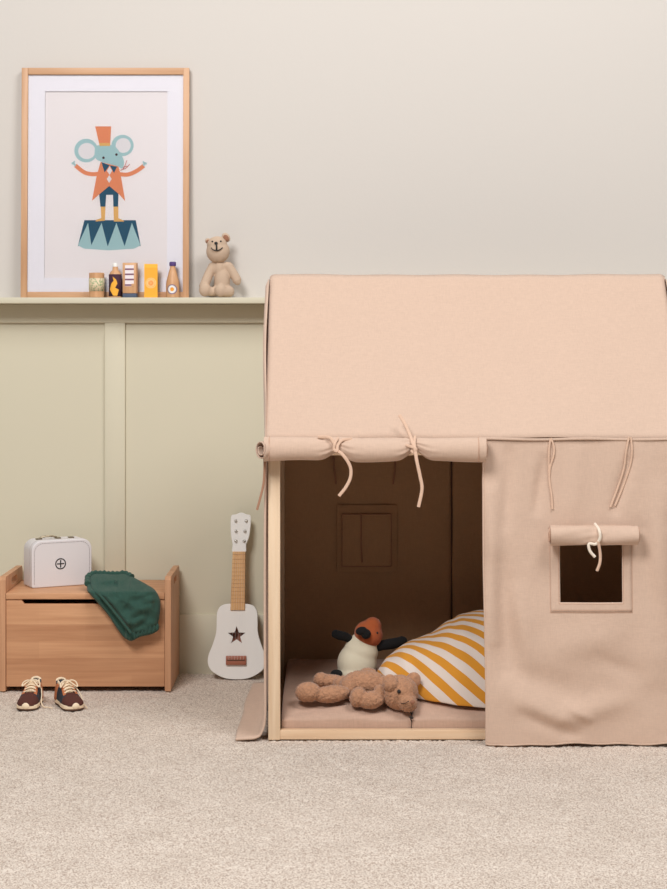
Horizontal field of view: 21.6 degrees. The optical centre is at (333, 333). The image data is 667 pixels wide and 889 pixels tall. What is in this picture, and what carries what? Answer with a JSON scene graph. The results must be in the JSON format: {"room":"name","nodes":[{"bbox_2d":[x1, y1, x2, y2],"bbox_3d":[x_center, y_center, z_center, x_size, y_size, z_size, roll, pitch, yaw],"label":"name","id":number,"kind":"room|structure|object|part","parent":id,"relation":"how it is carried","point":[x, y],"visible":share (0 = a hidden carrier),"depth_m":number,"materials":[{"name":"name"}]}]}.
{"room":"children's room","nodes":[
{"label":"children's room","id":0,"kind":"room"},
{"bbox_2d":[0,0,666,613],"bbox_3d":[0.000,-0.330,6.050,8.000,3.020,0.100,0,0,0],"label":"wall","id":1,"kind":"structure","parent":0,"point":[339,137],"depth_m":6.00,"materials":[{"name":"grey paint"}]},
{"bbox_2d":[105,323,124,571],"bbox_3d":[-0.748,0.461,5.994,0.070,1.000,0.012,0,0,0],"label":"trim","id":2,"kind":"structure","parent":1,"relation":"attached to","point":[114,332],"depth_m":5.99,"materials":[{"name":"beige paint"}]},
{"bbox_2d":[0,304,264,322],"bbox_3d":[0.000,-0.070,5.994,8.000,0.065,0.013,0,0,0],"label":"trim","id":3,"kind":"structure","parent":1,"relation":"attached to","point":[9,313],"depth_m":5.99,"materials":[{"name":"beige paint"}]},
{"bbox_2d":[0,297,264,303],"bbox_3d":[0.000,-0.113,5.944,8.000,0.020,0.112,0,0,0],"label":"shelf","id":4,"kind":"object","parent":1,"relation":"attached to","point":[3,300],"depth_m":5.89,"materials":[{"name":"beige paint"}]},
{"bbox_2d":[89,273,104,296],"bbox_3d":[-0.801,-0.165,5.922,0.053,0.084,0.053,0,0,0],"label":"can","id":5,"kind":"object","parent":4,"relation":"on","point":[96,280],"visible":1,"depth_m":5.90,"materials":[{"name":"brown wood"}]},
{"bbox_2d":[21,68,189,296],"bbox_3d":[-0.778,-0.516,5.969,0.572,0.785,0.021,0,-2,0],"label":"framed print","id":6,"kind":"object","parent":4,"relation":"on","point":[105,152],"visible":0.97,"depth_m":5.97,"materials":[{"name":"white paper"}]},
{"bbox_3d":[-1.053,-0.516,5.969,0.022,0.785,0.020,0,-2,0],"label":"frame","id":7,"kind":"part","parent":6,"relation":"part of","materials":[{"name":"brown wood"}]},
{"bbox_3d":[-0.777,-0.133,5.958,0.529,0.020,0.020,0,-2,0],"label":"frame","id":8,"kind":"part","parent":6,"relation":"part of","materials":[{"name":"brown wood"}]},
{"bbox_3d":[-0.777,-0.897,5.980,0.529,0.023,0.020,0,-2,0],"label":"frame","id":9,"kind":"part","parent":6,"relation":"part of","materials":[{"name":"brown wood"}]},
{"bbox_3d":[-0.502,-0.516,5.969,0.020,0.785,0.020,0,-2,0],"label":"frame","id":10,"kind":"part","parent":6,"relation":"part of","materials":[{"name":"brown wood"}]},
{"bbox_2d":[109,263,121,296],"bbox_3d":[-0.738,-0.183,5.921,0.044,0.118,0.045,0,0,0],"label":"bottle","id":11,"kind":"object","parent":4,"relation":"on","point":[115,277],"visible":1,"depth_m":5.90,"materials":[{"name":"brown wood"}]},
{"bbox_2d":[123,263,137,296],"bbox_3d":[-0.688,-0.182,5.922,0.047,0.117,0.027,0,0,6],"label":"block","id":12,"kind":"object","parent":4,"relation":"on","point":[130,270],"visible":1,"depth_m":5.91,"materials":[{"name":"brown wood"}]},
{"bbox_2d":[144,264,157,296],"bbox_3d":[-0.618,-0.180,5.921,0.045,0.113,0.027,0,0,-4],"label":"carton","id":13,"kind":"object","parent":4,"relation":"on","point":[150,270],"visible":1,"depth_m":5.91,"materials":[{"name":"orange"}]},
{"bbox_2d":[166,262,178,296],"bbox_3d":[-0.544,-0.184,5.921,0.045,0.121,0.047,0,0,0],"label":"bottle","id":14,"kind":"object","parent":4,"relation":"on","point":[172,283],"visible":1,"depth_m":5.91,"materials":[{"name":"brown wood"}]},
{"bbox_2d":[199,233,240,296],"bbox_3d":[-0.384,-0.234,5.923,0.142,0.218,0.076,0,0,0],"label":"teddy bear","id":15,"kind":"object","parent":4,"relation":"on","point":[217,251],"visible":1,"depth_m":5.91},
{"bbox_2d":[179,614,263,674],"bbox_3d":[0.000,1.065,5.994,8.000,0.210,0.013,0,0,0],"label":"baseboard","id":16,"kind":"structure","parent":1,"relation":"attached to","point":[197,632],"depth_m":5.99,"materials":[{"name":"beige paint"}]},
{"bbox_2d":[0,673,666,888],"bbox_3d":[0.000,1.163,3.100,8.000,0.010,5.800,0,0,0],"label":"floor","id":17,"kind":"structure","parent":0,"point":[136,787],"depth_m":4.32,"materials":[{"name":"beige carpet"}]},
{"bbox_2d":[17,676,52,710],"bbox_3d":[-0.945,1.119,5.459,0.105,0.081,0.152,0,0,-24],"label":"sneaker","id":18,"kind":"object","parent":17,"relation":"on","point":[32,696],"visible":1,"depth_m":5.43,"materials":[{"name":"brown fabric"}]},
{"bbox_2d":[54,677,87,710],"bbox_3d":[-0.823,1.119,5.455,0.076,0.081,0.158,0,0,-27],"label":"sneaker","id":19,"kind":"object","parent":17,"relation":"on","point":[66,697],"visible":1,"depth_m":5.43,"materials":[{"name":"brown"}]},
{"bbox_2d":[0,565,178,690],"bbox_3d":[-0.805,0.973,5.829,0.556,0.371,0.313,0,0,0],"label":"storage bench","id":20,"kind":"object","parent":17,"relation":"on","point":[48,633],"visible":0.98,"depth_m":5.68,"materials":[{"name":"brown wood"}]},
{"bbox_3d":[-1.073,0.973,5.829,0.020,0.371,0.313,0,0,0],"label":"panel","id":21,"kind":"part","parent":20,"relation":"part of","materials":[{"name":"brown wood"}]},
{"bbox_2d":[24,535,91,587],"bbox_3d":[-0.923,0.756,5.859,0.210,0.168,0.093,0,0,-27],"label":"suitcase","id":22,"kind":"object","parent":20,"relation":"on","point":[51,561],"visible":0.92,"depth_m":5.82,"materials":[{"name":"white cardboard"}]},
{"bbox_3d":[-0.953,0.679,5.844,0.068,0.014,0.006,0,0,-27],"label":"handle","id":23,"kind":"part","parent":22,"relation":"part of","materials":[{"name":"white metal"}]},
{"bbox_3d":[-0.805,0.850,5.827,0.514,0.020,0.308,0,0,0],"label":"lid","id":24,"kind":"part","parent":20,"relation":"part of","materials":[{"name":"brown wood"}]},
{"bbox_2d":[84,570,159,640],"bbox_3d":[-0.689,0.887,5.706,0.262,0.207,0.217,0,0,0],"label":"trousers","id":25,"kind":"object","parent":20,"relation":"on","point":[133,606],"visible":1,"depth_m":5.62,"materials":[{"name":"green fabric"}]},
{"bbox_3d":[-0.753,0.895,5.686,0.225,0.190,0.101,0,0,41],"label":"leg","id":26,"kind":"part","parent":25,"relation":"part of","materials":[{"name":"green fabric"}]},
{"bbox_3d":[-0.537,0.973,5.829,0.020,0.371,0.313,0,0,0],"label":"panel","id":27,"kind":"part","parent":20,"relation":"part of","materials":[{"name":"brown wood"}]},
{"bbox_2d":[208,513,263,678],"bbox_3d":[-0.325,0.886,5.917,0.196,0.557,0.095,0,0,0],"label":"guitar","id":28,"kind":"object","parent":17,"relation":"on","point":[237,651],"visible":0.97,"depth_m":5.90,"materials":[{"name":"white paint"}]},
{"bbox_2d":[281,659,484,727],"bbox_3d":[0.412,1.105,5.388,1.124,0.099,0.731,0,0,0],"label":"floor mat","id":29,"kind":"object","parent":17,"relation":"on","point":[296,713],"visible":0.17,"depth_m":5.05,"materials":[{"name":"fabric"}]},
{"bbox_2d":[281,659,410,727],"bbox_3d":[0.037,1.105,5.393,0.374,0.098,0.720,0,0,0],"label":"cushion","id":30,"kind":"object","parent":29,"relation":"on","point":[296,713],"depth_m":5.06,"materials":[{"name":"fabric"}]},
{"bbox_2d":[294,667,420,711],"bbox_3d":[0.077,1.036,5.127,0.361,0.109,0.196,0,0,10],"label":"teddy bear","id":31,"kind":"object","parent":29,"relation":"on","point":[367,688],"visible":1,"depth_m":5.07},
{"bbox_2d":[330,617,406,675],"bbox_3d":[0.109,0.969,5.352,0.235,0.204,0.124,0,0,0],"label":"bird","id":32,"kind":"object","parent":29,"relation":"on","point":[360,650],"visible":0.84,"depth_m":5.33},
{"bbox_2d":[377,610,484,707],"bbox_3d":[0.501,0.953,5.325,0.768,0.254,0.550,0,0,0],"label":"pillow","id":33,"kind":"object","parent":29,"relation":"on","point":[449,660],"visible":0.38,"depth_m":5.12,"materials":[{"name":"yellow fabric"}]},
{"bbox_2d":[411,698,484,727],"bbox_3d":[0.412,1.105,5.393,0.374,0.099,0.720,0,0,0],"label":"cushion","id":34,"kind":"object","parent":29,"relation":"on","point":[427,714],"depth_m":5.04,"materials":[{"name":"fabric"}]},
{"bbox_2d":[235,274,666,745],"bbox_3d":[0.413,0.487,5.360,1.390,1.346,0.914,0,0,0],"label":"tent","id":35,"kind":"object","parent":17,"relation":"on","point":[435,449],"visible":0.99,"depth_m":5.12,"materials":[{"name":"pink fabric"}]},
{"bbox_3d":[-0.237,0.494,5.399,0.089,1.328,0.806,0,0,0],"label":"panel","id":36,"kind":"part","parent":35,"relation":"part of","materials":[{"name":"pink fabric"}]},
{"bbox_3d":[-0.170,0.735,5.017,0.034,0.851,0.034,0,0,0],"label":"post","id":37,"kind":"part","parent":35,"relation":"part of","materials":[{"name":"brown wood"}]},
{"bbox_3d":[-0.174,0.735,5.772,0.025,0.851,0.035,0,0,0],"label":"post","id":38,"kind":"part","parent":35,"relation":"part of","materials":[{"name":"brown wood"}]},
{"bbox_3d":[-0.172,1.146,5.394,0.024,0.026,0.721,0,0,0],"label":"floor rail","id":39,"kind":"part","parent":35,"relation":"part of","materials":[{"name":"brown wood"}]},
{"bbox_3d":[0.117,0.327,4.952,0.627,0.073,0.064,0,0,0],"label":"rolled door","id":40,"kind":"part","parent":35,"relation":"part of","materials":[{"name":"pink fabric"}]},
{"bbox_3d":[0.412,1.146,5.016,1.130,0.026,0.028,0,0,0],"label":"floor rail","id":41,"kind":"part","parent":35,"relation":"part of","materials":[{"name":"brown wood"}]},
{"bbox_3d":[0.412,0.729,5.793,1.212,0.855,0.022,0,0,0],"label":"panel","id":42,"kind":"part","parent":35,"relation":"part of","materials":[{"name":"beige fabric"}]},
{"bbox_3d":[0.724,0.729,4.954,0.600,0.860,0.085,0,0,0],"label":"panel","id":43,"kind":"part","parent":35,"relation":"part of","materials":[{"name":"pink fabric"}]},
{"bbox_2d":[549,526,638,545],"bbox_3d":[0.735,0.570,4.938,0.248,0.056,0.050,0,0,0],"label":"rolled blind","id":44,"kind":"object","parent":35,"relation":"hanging from","point":[558,535],"depth_m":4.92,"materials":[{"name":"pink fabric"}]}
]}

